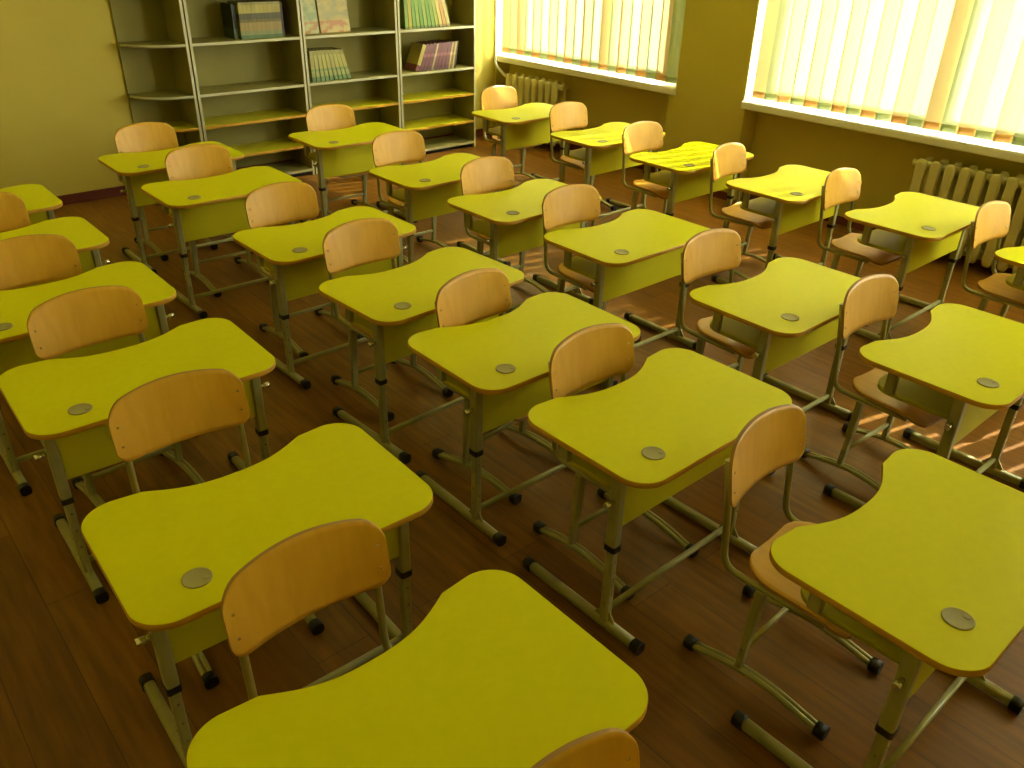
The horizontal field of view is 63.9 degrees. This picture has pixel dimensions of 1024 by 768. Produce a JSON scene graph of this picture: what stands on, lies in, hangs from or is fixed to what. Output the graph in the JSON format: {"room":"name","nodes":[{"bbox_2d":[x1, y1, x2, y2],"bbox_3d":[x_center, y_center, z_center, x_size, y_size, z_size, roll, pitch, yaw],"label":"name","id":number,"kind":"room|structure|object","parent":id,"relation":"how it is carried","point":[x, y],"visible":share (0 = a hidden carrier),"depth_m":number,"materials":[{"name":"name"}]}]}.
{"room":"classroom","nodes":[
{"label":"classroom","id":0,"kind":"room"},
{"bbox_2d":[0,0,494,195],"bbox_3d":[-2.294,-2.892,5.654,6.350,2.950,0.150,-22,37,-35],"label":"wall","id":1,"kind":"structure","parent":0,"point":[64,101],"depth_m":5.43,"materials":[{"name":"paint"}]},
{"bbox_2d":[56,127,492,204],"bbox_3d":[-2.422,-1.540,6.186,5.950,0.065,0.018,-22,37,-35],"label":"baseboard","id":2,"kind":"structure","parent":1,"relation":"attached to","point":[104,193],"depth_m":5.82,"materials":[{"name":"red"}]},
{"bbox_2d":[0,134,1023,767],"bbox_3d":[0.265,-0.035,3.783,6.710,0.100,8.220,-22,37,-35],"label":"floor","id":3,"kind":"structure","parent":0,"point":[72,695],"depth_m":2.61,"materials":[{"name":"brown wood"}]},
{"bbox_2d":[0,192,30,232],"bbox_3d":[-2.195,-0.437,3.569,0.354,0.700,0.421,-22,37,-35],"label":"chair","id":4,"kind":"object","parent":3,"relation":"on","point":[13,211],"visible":0.19,"depth_m":3.62,"materials":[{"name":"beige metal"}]},
{"bbox_2d":[0,184,62,224],"bbox_3d":[-2.496,-0.568,3.913,0.700,0.580,0.480,-22,37,-35],"label":"school desk","id":5,"kind":"object","parent":3,"relation":"on","point":[40,203],"visible":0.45,"depth_m":3.89,"materials":[{"name":"yellow"}]},
{"bbox_2d":[0,234,81,448],"bbox_3d":[-1.724,-0.168,3.109,0.354,0.700,0.421,-22,37,-35],"label":"chair","id":6,"kind":"object","parent":3,"relation":"on","point":[25,260],"visible":0.23,"depth_m":3.12,"materials":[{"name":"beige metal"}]},
{"bbox_2d":[0,217,109,288],"bbox_3d":[-2.066,-0.318,3.484,0.700,0.580,0.480,-22,37,-35],"label":"school desk","id":7,"kind":"object","parent":3,"relation":"on","point":[87,239],"visible":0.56,"depth_m":3.48,"materials":[{"name":"yellow"}]},
{"bbox_2d":[0,261,197,495],"bbox_3d":[-1.597,-0.050,3.025,0.700,0.580,0.480,-22,37,-35],"label":"school desk","id":8,"kind":"object","parent":3,"relation":"on","point":[16,347],"visible":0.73,"depth_m":2.92,"materials":[{"name":"yellow"}]},
{"bbox_2d":[27,285,204,507],"bbox_3d":[-1.269,0.077,2.690,0.354,0.700,0.421,-24,38,-38],"label":"chair","id":9,"kind":"object","parent":3,"relation":"on","point":[71,321],"visible":0.53,"depth_m":2.69,"materials":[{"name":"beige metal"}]},
{"bbox_2d":[0,318,275,603],"bbox_3d":[-1.113,0.206,2.589,0.700,0.580,0.480,-21,36,-35],"label":"school desk","id":10,"kind":"object","parent":3,"relation":"on","point":[65,404],"visible":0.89,"depth_m":2.41,"materials":[{"name":"yellow wood"}]},
{"bbox_2d":[109,0,203,146],"bbox_3d":[-2.419,-2.131,5.609,0.358,1.660,0.316,-22,37,-35],"label":"corner shelf","id":11,"kind":"object","parent":3,"relation":"on","point":[151,35],"visible":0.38,"depth_m":5.66,"materials":[{"name":"beige wood"}]},
{"bbox_2d":[114,122,217,260],"bbox_3d":[-2.047,-1.151,4.855,0.354,0.700,0.421,-24,38,-37],"label":"chair","id":12,"kind":"object","parent":3,"relation":"on","point":[143,136],"visible":0.43,"depth_m":4.85,"materials":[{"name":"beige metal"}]},
{"bbox_2d":[98,141,253,273],"bbox_3d":[-1.925,-1.038,4.781,0.700,0.580,0.480,-22,37,-35],"label":"school desk","id":13,"kind":"object","parent":3,"relation":"on","point":[136,170],"visible":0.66,"depth_m":4.54,"materials":[{"name":"yellow wood"}]},
{"bbox_2d":[108,368,323,689],"bbox_3d":[-0.787,0.362,2.202,0.354,0.700,0.421,-21,36,-34],"label":"chair","id":14,"kind":"object","parent":3,"relation":"on","point":[159,413],"visible":0.41,"depth_m":2.19,"materials":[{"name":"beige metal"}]},
{"bbox_2d":[165,144,268,296],"bbox_3d":[-1.573,-0.892,4.413,0.354,0.700,0.421,-22,37,-36],"label":"chair","id":15,"kind":"object","parent":3,"relation":"on","point":[195,161],"visible":0.42,"depth_m":4.42,"materials":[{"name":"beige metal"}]},
{"bbox_2d":[141,166,301,318],"bbox_3d":[-1.471,-0.763,4.309,0.700,0.580,0.480,-22,37,-36],"label":"school desk","id":16,"kind":"object","parent":3,"relation":"on","point":[201,208],"visible":0.74,"depth_m":4.11,"materials":[{"name":"yellow"}]},
{"bbox_2d":[181,0,314,176],"bbox_3d":[-1.960,-2.316,5.961,0.836,1.660,0.316,-22,37,-35],"label":"bookcase","id":17,"kind":"object","parent":3,"relation":"on","point":[251,94],"visible":0.56,"depth_m":6.15,"materials":[{"name":"beige wood"}]},
{"bbox_2d":[220,2,236,38],"bbox_3d":[-2.000,-2.565,5.801,0.018,0.225,0.170,-22,37,-35],"label":"book","id":18,"kind":"object","parent":17,"relation":"on","point":[227,10],"visible":1,"depth_m":5.78,"materials":[{"name":"black paper"}]},
{"bbox_2d":[227,1,245,38],"bbox_3d":[-1.947,-2.572,5.805,0.030,0.236,0.170,-22,37,-35],"label":"book","id":19,"kind":"object","parent":17,"relation":"on","point":[239,10],"visible":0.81,"depth_m":5.75,"materials":[{"name":"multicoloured paper"}]},
{"bbox_2d":[236,1,249,38],"bbox_3d":[-1.923,-2.582,5.823,0.030,0.236,0.170,-22,37,-35],"label":"book","id":20,"kind":"object","parent":17,"relation":"on","point":[244,8],"visible":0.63,"depth_m":5.77,"materials":[{"name":"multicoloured paper"}]},
{"bbox_2d":[239,0,253,38],"bbox_3d":[-1.899,-2.591,5.841,0.030,0.236,0.170,-22,37,-35],"label":"book","id":21,"kind":"object","parent":17,"relation":"on","point":[248,6],"visible":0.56,"depth_m":5.79,"materials":[{"name":"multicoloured paper"}]},
{"bbox_2d":[243,0,257,38],"bbox_3d":[-1.876,-2.601,5.859,0.030,0.236,0.170,-22,37,-35],"label":"book","id":22,"kind":"object","parent":17,"relation":"on","point":[252,4],"visible":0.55,"depth_m":5.80,"materials":[{"name":"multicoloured paper"}]},
{"bbox_2d":[245,0,262,37],"bbox_3d":[-1.852,-2.611,5.878,0.030,0.236,0.170,-22,37,-35],"label":"book","id":23,"kind":"object","parent":17,"relation":"on","point":[257,11],"visible":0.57,"depth_m":5.82,"materials":[{"name":"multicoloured paper"}]},
{"bbox_2d":[250,0,266,37],"bbox_3d":[-1.828,-2.620,5.896,0.030,0.236,0.170,-22,37,-35],"label":"book","id":24,"kind":"object","parent":17,"relation":"on","point":[261,9],"visible":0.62,"depth_m":5.84,"materials":[{"name":"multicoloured paper"}]},
{"bbox_2d":[255,0,270,37],"bbox_3d":[-1.804,-2.630,5.914,0.030,0.236,0.170,-22,37,-35],"label":"book","id":25,"kind":"object","parent":17,"relation":"on","point":[265,8],"visible":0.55,"depth_m":5.86,"materials":[{"name":"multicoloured paper"}]},
{"bbox_2d":[260,0,274,37],"bbox_3d":[-1.780,-2.639,5.933,0.030,0.236,0.170,-22,37,-35],"label":"book","id":26,"kind":"object","parent":17,"relation":"on","point":[269,7],"visible":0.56,"depth_m":5.88,"materials":[{"name":"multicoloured paper"}]},
{"bbox_2d":[265,0,278,36],"bbox_3d":[-1.757,-2.649,5.951,0.030,0.236,0.170,-22,37,-35],"label":"book","id":27,"kind":"object","parent":17,"relation":"on","point":[273,6],"visible":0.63,"depth_m":5.89,"materials":[{"name":"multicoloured paper"}]},
{"bbox_2d":[270,0,282,36],"bbox_3d":[-1.733,-2.659,5.969,0.030,0.236,0.170,-22,37,-35],"label":"book","id":28,"kind":"object","parent":17,"relation":"on","point":[277,5],"visible":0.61,"depth_m":5.91,"materials":[{"name":"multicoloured paper"}]},
{"bbox_2d":[81,423,432,767],"bbox_3d":[-0.575,0.534,2.026,0.700,0.580,0.480,-21,36,-34],"label":"school desk","id":29,"kind":"object","parent":3,"relation":"on","point":[169,557],"visible":0.9,"depth_m":1.86,"materials":[{"name":"yellow wood"}]},
{"bbox_2d":[245,182,363,357],"bbox_3d":[-0.961,-0.540,3.810,0.354,0.700,0.421,-22,37,-36],"label":"chair","id":30,"kind":"object","parent":3,"relation":"on","point":[269,205],"visible":0.56,"depth_m":3.81,"materials":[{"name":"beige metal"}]},
{"bbox_2d":[221,518,391,699],"bbox_3d":[-0.305,0.680,1.654,0.354,0.700,0.421,-22,37,-35],"label":"chair","id":31,"kind":"object","parent":3,"relation":"on","point":[308,571],"visible":0.48,"depth_m":1.64,"materials":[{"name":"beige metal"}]},
{"bbox_2d":[233,206,415,389],"bbox_3d":[-0.811,-0.413,3.712,0.700,0.580,0.480,-23,37,-36],"label":"school desk","id":32,"kind":"object","parent":3,"relation":"on","point":[293,253],"visible":0.73,"depth_m":3.50,"materials":[{"name":"yellow"}]},
{"bbox_2d":[262,259,273,273],"bbox_3d":[-0.837,-0.564,3.666,0.520,0.016,0.284,-23,37,-36],"label":"shelf","id":33,"kind":"object","parent":32,"relation":"attached to","point":[266,265],"depth_m":3.54,"materials":[{"name":"yellow"}]},
{"bbox_2d":[306,104,379,214],"bbox_3d":[-1.103,-1.462,5.454,0.354,0.700,0.421,-21,36,-35],"label":"chair","id":34,"kind":"object","parent":3,"relation":"on","point":[325,117],"visible":0.39,"depth_m":5.46,"materials":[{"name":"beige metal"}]},
{"bbox_2d":[299,0,400,173],"bbox_3d":[-1.325,-2.572,6.448,0.824,1.660,0.316,-22,37,-35],"label":"bookcase","id":35,"kind":"object","parent":3,"relation":"on","point":[370,49],"visible":0.44,"depth_m":6.64,"materials":[{"name":"beige wood"}]},
{"bbox_2d":[302,0,318,33],"bbox_3d":[-1.521,-2.765,6.132,0.125,0.280,0.066,-22,37,-35],"label":"picture book","id":36,"kind":"object","parent":35,"relation":"on","point":[309,9],"visible":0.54,"depth_m":6.14,"materials":[{"name":"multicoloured paper"}]},
{"bbox_2d":[307,50,315,82],"bbox_3d":[-1.552,-2.418,6.237,0.030,0.222,0.160,-24,38,-34],"label":"book","id":37,"kind":"object","parent":35,"relation":"on","point":[312,76],"visible":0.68,"depth_m":6.19,"materials":[{"name":"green paper"}]},
{"bbox_2d":[307,48,320,81],"bbox_3d":[-1.526,-2.429,6.257,0.044,0.224,0.160,-22,37,-35],"label":"book","id":38,"kind":"object","parent":35,"relation":"on","point":[316,65],"visible":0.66,"depth_m":6.21,"materials":[{"name":"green paper"}]},
{"bbox_2d":[309,48,324,81],"bbox_3d":[-1.500,-2.440,6.277,0.052,0.224,0.160,-22,37,-35],"label":"book","id":39,"kind":"object","parent":35,"relation":"on","point":[322,77],"visible":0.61,"depth_m":6.23,"materials":[{"name":"green paper"}]},
{"bbox_2d":[313,48,329,80],"bbox_3d":[-1.474,-2.450,6.297,0.059,0.224,0.160,-22,37,-35],"label":"book","id":40,"kind":"object","parent":35,"relation":"on","point":[325,69],"visible":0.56,"depth_m":6.25,"materials":[{"name":"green paper"}]},
{"bbox_2d":[317,47,333,80],"bbox_3d":[-1.448,-2.461,6.317,0.066,0.224,0.160,-22,37,-35],"label":"book","id":41,"kind":"object","parent":35,"relation":"on","point":[329,68],"visible":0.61,"depth_m":6.26,"materials":[{"name":"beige paper"}]},
{"bbox_2d":[320,47,337,79],"bbox_3d":[-1.421,-2.471,6.337,0.074,0.224,0.160,-22,37,-35],"label":"book","id":42,"kind":"object","parent":35,"relation":"on","point":[332,63],"visible":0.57,"depth_m":6.29,"materials":[{"name":"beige paper"}]},
{"bbox_2d":[315,0,350,32],"bbox_3d":[-1.367,-2.832,6.249,0.255,0.290,0.068,-22,37,-35],"label":"picture book","id":43,"kind":"object","parent":35,"relation":"on","point":[332,15],"visible":1,"depth_m":6.25,"materials":[{"name":"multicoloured paper"}]},
{"bbox_2d":[324,47,342,79],"bbox_3d":[-1.395,-2.482,6.357,0.081,0.223,0.160,-22,37,-35],"label":"book","id":44,"kind":"object","parent":35,"relation":"on","point":[338,70],"visible":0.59,"depth_m":6.31,"materials":[{"name":"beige paper"}]},
{"bbox_2d":[327,47,346,78],"bbox_3d":[-1.368,-2.492,6.378,0.088,0.222,0.160,-22,37,-35],"label":"book","id":45,"kind":"object","parent":35,"relation":"on","point":[341,66],"visible":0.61,"depth_m":6.33,"materials":[{"name":"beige paper"}]},
{"bbox_2d":[289,122,417,222],"bbox_3d":[-1.021,-1.338,5.360,0.700,0.580,0.480,-21,36,-35],"label":"school desk","id":46,"kind":"object","parent":3,"relation":"on","point":[339,152],"visible":0.7,"depth_m":5.15,"materials":[{"name":"yellow wood"}]},
{"bbox_2d":[322,218,452,421],"bbox_3d":[-0.510,-0.282,3.369,0.354,0.700,0.421,-23,37,-37],"label":"chair","id":47,"kind":"object","parent":3,"relation":"on","point":[354,243],"visible":0.62,"depth_m":3.37,"materials":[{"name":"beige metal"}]},
{"bbox_2d":[372,130,447,263],"bbox_3d":[-0.564,-1.086,4.807,0.354,0.700,0.421,-21,36,-35],"label":"chair","id":48,"kind":"object","parent":3,"relation":"on","point":[399,146],"visible":0.52,"depth_m":4.80,"materials":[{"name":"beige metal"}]},
{"bbox_2d":[186,570,647,767],"bbox_3d":[-0.146,0.820,1.533,0.700,0.580,0.480,-22,37,-35],"label":"school desk","id":49,"kind":"object","parent":3,"relation":"on","point":[495,675],"visible":0.95,"depth_m":1.43,"materials":[{"name":"yellow laminate"}]},
{"bbox_2d":[319,247,523,463],"bbox_3d":[-0.336,-0.141,3.247,0.700,0.580,0.480,-24,38,-38],"label":"school desk","id":50,"kind":"object","parent":3,"relation":"on","point":[395,305],"visible":0.64,"depth_m":3.04,"materials":[{"name":"yellow"}]},
{"bbox_2d":[351,313,372,334],"bbox_3d":[-0.363,-0.292,3.200,0.520,0.016,0.284,-24,38,-38],"label":"shelf","id":51,"kind":"object","parent":50,"relation":"attached to","point":[357,320],"depth_m":3.06,"materials":[{"name":"yellow"}]},
{"bbox_2d":[396,0,475,153],"bbox_3d":[-0.711,-2.819,6.920,0.783,1.660,0.316,-22,37,-35],"label":"bookcase","id":52,"kind":"object","parent":3,"relation":"on","point":[437,102],"visible":0.71,"depth_m":7.18,"materials":[{"name":"beige wood"}]},
{"bbox_2d":[399,0,408,28],"bbox_3d":[-0.893,-2.974,6.572,0.041,0.236,0.160,-22,37,-35],"label":"book","id":53,"kind":"object","parent":52,"relation":"on","point":[403,9],"visible":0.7,"depth_m":6.53,"materials":[{"name":"green paper"}]},
{"bbox_2d":[405,42,425,71],"bbox_3d":[-0.802,-2.716,6.816,0.115,0.211,0.160,-22,37,-35],"label":"book","id":54,"kind":"object","parent":52,"relation":"on","point":[415,56],"visible":1,"depth_m":6.79,"materials":[{"name":"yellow paper"}]},
{"bbox_2d":[369,153,510,265],"bbox_3d":[-0.396,-0.935,4.666,0.700,0.580,0.480,-22,37,-36],"label":"school desk","id":55,"kind":"object","parent":3,"relation":"on","point":[425,190],"visible":0.59,"depth_m":4.45,"materials":[{"name":"yellow"}]},
{"bbox_2d":[390,188,404,202],"bbox_3d":[-0.422,-1.086,4.620,0.520,0.016,0.284,-22,37,-36],"label":"shelf","id":56,"kind":"object","parent":55,"relation":"attached to","point":[398,194],"depth_m":4.51,"materials":[{"name":"yellow"}]},
{"bbox_2d":[432,268,559,504],"bbox_3d":[-0.023,-0.013,2.909,0.421,0.700,0.354,25,37,36],"label":"chair","id":57,"kind":"object","parent":3,"relation":"on","point":[471,296],"visible":0.52,"depth_m":2.91,"materials":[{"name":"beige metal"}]},
{"bbox_2d":[460,156,551,312],"bbox_3d":[-0.029,-0.799,4.317,0.354,0.700,0.421,-22,37,-36],"label":"chair","id":58,"kind":"object","parent":3,"relation":"on","point":[482,175],"visible":0.5,"depth_m":4.31,"materials":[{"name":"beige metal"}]},
{"bbox_2d":[480,85,541,179],"bbox_3d":[0.002,-1.868,6.234,0.354,0.700,0.421,-22,37,-36],"label":"chair","id":59,"kind":"object","parent":3,"relation":"on","point":[496,97],"visible":0.41,"depth_m":6.23,"materials":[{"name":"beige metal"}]},
{"bbox_2d":[472,103,565,190],"bbox_3d":[0.091,-1.726,6.106,0.700,0.580,0.480,-22,37,-35],"label":"school desk","id":60,"kind":"object","parent":3,"relation":"on","point":[528,124],"visible":0.61,"depth_m":5.91,"materials":[{"name":"yellow"}]},
{"bbox_2d":[485,126,499,135],"bbox_3d":[0.066,-1.878,6.060,0.520,0.016,0.284,-22,37,-35],"label":"shelf","id":61,"kind":"object","parent":60,"relation":"attached to","point":[495,131],"depth_m":5.94,"materials":[{"name":"yellow"}]},
{"bbox_2d":[408,292,640,546],"bbox_3d":[0.045,0.090,2.850,0.700,0.580,0.480,-22,36,-35],"label":"school desk","id":62,"kind":"object","parent":3,"relation":"on","point":[500,364],"visible":0.77,"depth_m":2.66,"materials":[{"name":"yellow"}]},
{"bbox_2d":[443,374,469,398],"bbox_3d":[0.020,-0.061,2.804,0.520,0.016,0.284,-22,36,-35],"label":"shelf","id":63,"kind":"object","parent":62,"relation":"attached to","point":[448,380],"depth_m":2.66,"materials":[{"name":"yellow"}]},
{"bbox_2d":[447,179,601,312],"bbox_3d":[0.065,-0.669,4.211,0.700,0.580,0.480,-22,37,-36],"label":"school desk","id":64,"kind":"object","parent":3,"relation":"on","point":[512,219],"visible":0.6,"depth_m":4.01,"materials":[{"name":"yellow"}]},
{"bbox_2d":[468,219,489,237],"bbox_3d":[0.039,-0.820,4.165,0.520,0.016,0.284,-22,37,-36],"label":"shelf","id":65,"kind":"object","parent":64,"relation":"attached to","point":[480,226],"depth_m":4.05,"materials":[{"name":"yellow"}]},
{"bbox_2d":[549,101,616,210],"bbox_3d":[0.489,-1.570,5.722,0.354,0.700,0.421,-21,36,-35],"label":"chair","id":66,"kind":"object","parent":3,"relation":"on","point":[567,115],"visible":0.56,"depth_m":5.71,"materials":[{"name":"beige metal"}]},
{"bbox_2d":[531,727,639,767],"bbox_3d":[0.161,0.931,1.225,0.354,0.700,0.421,-22,37,-35],"label":"chair","id":67,"kind":"object","parent":3,"relation":"on","point":[611,747],"visible":1,"depth_m":1.25,"materials":[{"name":"brown wood"}]},
{"bbox_2d":[542,184,640,342],"bbox_3d":[0.371,-0.547,3.883,0.354,0.700,0.421,-20,36,-33],"label":"chair","id":68,"kind":"object","parent":3,"relation":"on","point":[569,204],"visible":0.43,"depth_m":3.86,"materials":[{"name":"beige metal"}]},
{"bbox_2d":[551,122,664,227],"bbox_3d":[0.634,-1.400,5.547,0.700,0.580,0.480,-22,37,-36],"label":"school desk","id":69,"kind":"object","parent":3,"relation":"on","point":[602,153],"visible":0.62,"depth_m":5.35,"materials":[{"name":"yellow wood"}]},
{"bbox_2d":[565,148,585,160],"bbox_3d":[0.608,-1.551,5.501,0.520,0.016,0.284,-22,37,-36],"label":"shelf","id":70,"kind":"object","parent":69,"relation":"attached to","point":[578,154],"depth_m":5.40,"materials":[{"name":"yellow"}]},
{"bbox_2d":[533,323,698,600],"bbox_3d":[0.342,0.214,2.518,0.354,0.700,0.421,-22,37,-35],"label":"chair","id":71,"kind":"object","parent":3,"relation":"on","point":[592,354],"visible":0.52,"depth_m":2.53,"materials":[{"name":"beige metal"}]},
{"bbox_2d":[544,209,709,385],"bbox_3d":[0.521,-0.414,3.775,0.700,0.580,0.480,-22,37,-35],"label":"school desk","id":72,"kind":"object","parent":3,"relation":"on","point":[640,248],"visible":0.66,"depth_m":3.60,"materials":[{"name":"yellow"}]},
{"bbox_2d":[566,256,595,279],"bbox_3d":[0.495,-0.565,3.729,0.520,0.016,0.284,-22,37,-35],"label":"shelf","id":73,"kind":"object","parent":72,"relation":"attached to","point":[583,266],"depth_m":3.61,"materials":[{"name":"yellow"}]},
{"bbox_2d":[622,121,668,213],"bbox_3d":[0.916,-1.264,5.194,0.354,0.700,0.421,-20,36,-33],"label":"chair","id":74,"kind":"object","parent":3,"relation":"on","point":[639,136],"visible":0.56,"depth_m":5.17,"materials":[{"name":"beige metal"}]},
{"bbox_2d":[522,348,791,655],"bbox_3d":[0.425,0.315,2.465,0.700,0.580,0.480,-22,37,-36],"label":"school desk","id":75,"kind":"object","parent":3,"relation":"on","point":[646,437],"visible":0.81,"depth_m":2.29,"materials":[{"name":"yellow wood"}]},
{"bbox_2d":[568,453,611,489],"bbox_3d":[0.400,0.163,2.419,0.520,0.016,0.284,-22,37,-36],"label":"shelf","id":76,"kind":"object","parent":75,"relation":"attached to","point":[575,461],"depth_m":2.26,"materials":[{"name":"yellow"}]},
{"bbox_2d":[629,142,753,243],"bbox_3d":[1.081,-1.121,5.067,0.700,0.580,0.480,-22,37,-36],"label":"school desk","id":77,"kind":"object","parent":3,"relation":"on","point":[685,173],"visible":0.67,"depth_m":4.87,"materials":[{"name":"yellow wood"}]},
{"bbox_2d":[644,170,670,186],"bbox_3d":[1.055,-1.272,5.021,0.520,0.016,0.284,-22,37,-36],"label":"shelf","id":78,"kind":"object","parent":77,"relation":"attached to","point":[662,178],"depth_m":4.92,"materials":[{"name":"yellow"}]},
{"bbox_2d":[679,228,756,371],"bbox_3d":[0.902,-0.236,3.350,0.354,0.700,0.421,-20,36,-33],"label":"chair","id":79,"kind":"object","parent":3,"relation":"on","point":[710,251],"visible":0.46,"depth_m":3.33,"materials":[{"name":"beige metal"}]},
{"bbox_2d":[709,142,772,279],"bbox_3d":[1.349,-0.993,4.727,0.421,0.700,0.354,26,38,37],"label":"chair","id":80,"kind":"object","parent":3,"relation":"on","point":[727,159],"visible":0.63,"depth_m":4.70,"materials":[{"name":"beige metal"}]},
{"bbox_2d":[689,257,860,475],"bbox_3d":[1.042,-0.098,3.233,0.700,0.580,0.480,-22,37,-35],"label":"school desk","id":81,"kind":"object","parent":3,"relation":"on","point":[790,309],"visible":0.68,"depth_m":3.06,"materials":[{"name":"yellow"}]},
{"bbox_2d":[710,315,759,349],"bbox_3d":[1.016,-0.249,3.187,0.520,0.016,0.284,-22,37,-35],"label":"shelf","id":82,"kind":"object","parent":81,"relation":"attached to","point":[747,335],"depth_m":3.07,"materials":[{"name":"yellow"}]},
{"bbox_2d":[683,404,883,740],"bbox_3d":[0.753,0.455,2.106,0.354,0.700,0.421,-24,38,-38],"label":"chair","id":83,"kind":"object","parent":3,"relation":"on","point":[775,438],"visible":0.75,"depth_m":2.09,"materials":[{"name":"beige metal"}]},
{"bbox_2d":[711,165,861,283],"bbox_3d":[1.534,-0.849,4.601,0.700,0.580,0.480,-22,37,-36],"label":"school desk","id":84,"kind":"object","parent":3,"relation":"on","point":[790,196],"visible":0.79,"depth_m":4.42,"materials":[{"name":"yellow"}]},
{"bbox_2d":[740,197,775,217],"bbox_3d":[1.508,-1.000,4.554,0.520,0.016,0.284,-22,37,-36],"label":"shelf","id":85,"kind":"object","parent":84,"relation":"attached to","point":[763,206],"depth_m":4.46,"materials":[{"name":"yellow"}]},
{"bbox_2d":[817,168,900,326],"bbox_3d":[1.806,-0.726,4.271,0.354,0.700,0.421,-22,37,-36],"label":"chair","id":86,"kind":"object","parent":3,"relation":"on","point":[842,185],"visible":0.63,"depth_m":4.24,"materials":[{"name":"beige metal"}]},
{"bbox_2d":[801,274,942,490],"bbox_3d":[1.366,0.006,2.938,0.354,0.700,0.421,-20,36,-33],"label":"chair","id":87,"kind":"object","parent":3,"relation":"on","point":[873,298],"visible":0.74,"depth_m":2.93,"materials":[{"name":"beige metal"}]},
{"bbox_2d":[731,449,1023,767],"bbox_3d":[0.945,0.602,1.975,0.700,0.580,0.480,-22,37,-36],"label":"school desk","id":88,"kind":"object","parent":3,"relation":"on","point":[928,573],"visible":1,"depth_m":1.78,"materials":[{"name":"yellow wood"}]},
{"bbox_2d":[800,587,903,663],"bbox_3d":[0.920,0.450,1.929,0.520,0.016,0.284,-22,37,-36],"label":"shelf","id":89,"kind":"object","parent":88,"relation":"attached to","point":[830,613],"depth_m":1.76,"materials":[{"name":"yellow"}]},
{"bbox_2d":[844,192,979,340],"bbox_3d":[1.988,-0.584,4.147,0.700,0.580,0.480,-22,37,-36],"label":"school desk","id":90,"kind":"object","parent":3,"relation":"on","point":[920,228],"visible":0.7,"depth_m":3.99,"materials":[{"name":"yellow"}]},
{"bbox_2d":[857,229,906,255],"bbox_3d":[1.962,-0.735,4.100,0.520,0.016,0.284,-22,37,-36],"label":"shelf","id":91,"kind":"object","parent":90,"relation":"attached to","point":[880,239],"depth_m":4.00,"materials":[{"name":"yellow"}]},
{"bbox_2d":[823,303,1023,508],"bbox_3d":[1.508,0.133,2.840,0.700,0.580,0.480,-22,37,-35],"label":"school desk","id":92,"kind":"object","parent":3,"relation":"on","point":[966,366],"visible":0.82,"depth_m":2.66,"materials":[{"name":"yellow"}]},
{"bbox_2d":[877,374,953,419],"bbox_3d":[1.482,-0.018,2.794,0.520,0.016,0.284,-22,37,-35],"label":"shelf","id":93,"kind":"object","parent":92,"relation":"attached to","point":[931,401],"depth_m":2.66,"materials":[{"name":"yellow"}]},
{"bbox_2d":[961,200,1023,317],"bbox_3d":[2.299,-0.449,3.796,0.354,0.700,0.421,-20,36,-33],"label":"chair","id":94,"kind":"object","parent":3,"relation":"on","point":[992,219],"visible":0.73,"depth_m":3.78,"materials":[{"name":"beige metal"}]},
{"bbox_2d":[994,246,1023,290],"bbox_3d":[2.450,-0.318,3.693,0.700,0.580,0.480,-22,37,-35],"label":"school desk","id":95,"kind":"object","parent":3,"relation":"on","point":[1010,255],"visible":0.57,"depth_m":3.51,"materials":[{"name":"yellow"}]},
{"bbox_2d":[1006,272,1023,290],"bbox_3d":[2.425,-0.470,3.647,0.520,0.016,0.284,-22,37,-35],"label":"shelf","id":96,"kind":"object","parent":95,"relation":"attached to","point":[1010,281],"depth_m":3.56,"materials":[{"name":"yellow"}]},
{"bbox_2d":[493,0,1023,216],"bbox_3d":[2.548,-2.272,4.765,0.360,2.950,7.820,-22,37,-35],"label":"wall","id":97,"kind":"structure","parent":0,"point":[718,35],"depth_m":5.86,"materials":[{"name":"paint"}]},
{"bbox_2d":[506,72,568,145],"bbox_3d":[0.235,-2.496,7.431,0.227,0.530,0.741,-22,37,-35],"label":"radiator","id":98,"kind":"object","parent":97,"relation":"attached to","point":[528,89],"visible":0.48,"depth_m":7.26,"materials":[{"name":"metal"}]},
{"bbox_2d":[494,0,505,76],"bbox_3d":[-0.069,-3.874,6.979,0.144,2.408,0.042,6,30,9],"label":"pipe","id":99,"kind":"object","parent":98,"relation":"attached to","point":[495,8],"visible":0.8,"depth_m":7.41,"materials":[{"name":"metal"}]},
{"bbox_2d":[497,0,685,95],"bbox_3d":[0.676,-3.474,6.513,0.330,1.938,2.110,-22,37,-35],"label":"window","id":100,"kind":"structure","parent":97,"relation":"in","point":[653,85],"depth_m":6.87,"materials":[{"name":"beige paint"}]},
{"bbox_2d":[499,0,685,82],"bbox_3d":[0.601,-3.475,6.435,0.051,1.862,2.082,-22,37,-35],"label":"vertical blind","id":101,"kind":"object","parent":100,"relation":"attached to","point":[637,38],"visible":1,"depth_m":6.63,"materials":[{"name":"beige fabric"}]},
{"bbox_2d":[548,142,1012,271],"bbox_3d":[2.379,-1.008,5.464,0.174,0.055,7.590,-22,37,-35],"label":"baseboard","id":102,"kind":"structure","parent":97,"relation":"attached to","point":[840,220],"depth_m":6.12,"materials":[{"name":"red"}]},
{"bbox_2d":[741,0,1023,162],"bbox_3d":[2.454,-2.439,4.739,0.330,1.938,2.115,-22,37,-35],"label":"window","id":103,"kind":"structure","parent":97,"relation":"in","point":[1006,151],"depth_m":5.20,"materials":[{"name":"beige paint"}]},
{"bbox_2d":[750,0,1023,146],"bbox_3d":[2.380,-2.439,4.661,0.051,1.862,2.087,-22,37,-35],"label":"vertical blind","id":104,"kind":"object","parent":103,"relation":"attached to","point":[956,67],"visible":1,"depth_m":4.95,"materials":[{"name":"white fabric"}]},
{"bbox_2d":[909,156,1023,273],"bbox_3d":[2.821,-0.990,4.851,0.227,0.530,1.002,-22,37,-35],"label":"radiator","id":105,"kind":"object","parent":97,"relation":"attached to","point":[971,186],"visible":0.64,"depth_m":4.81,"materials":[{"name":"beige metal"}]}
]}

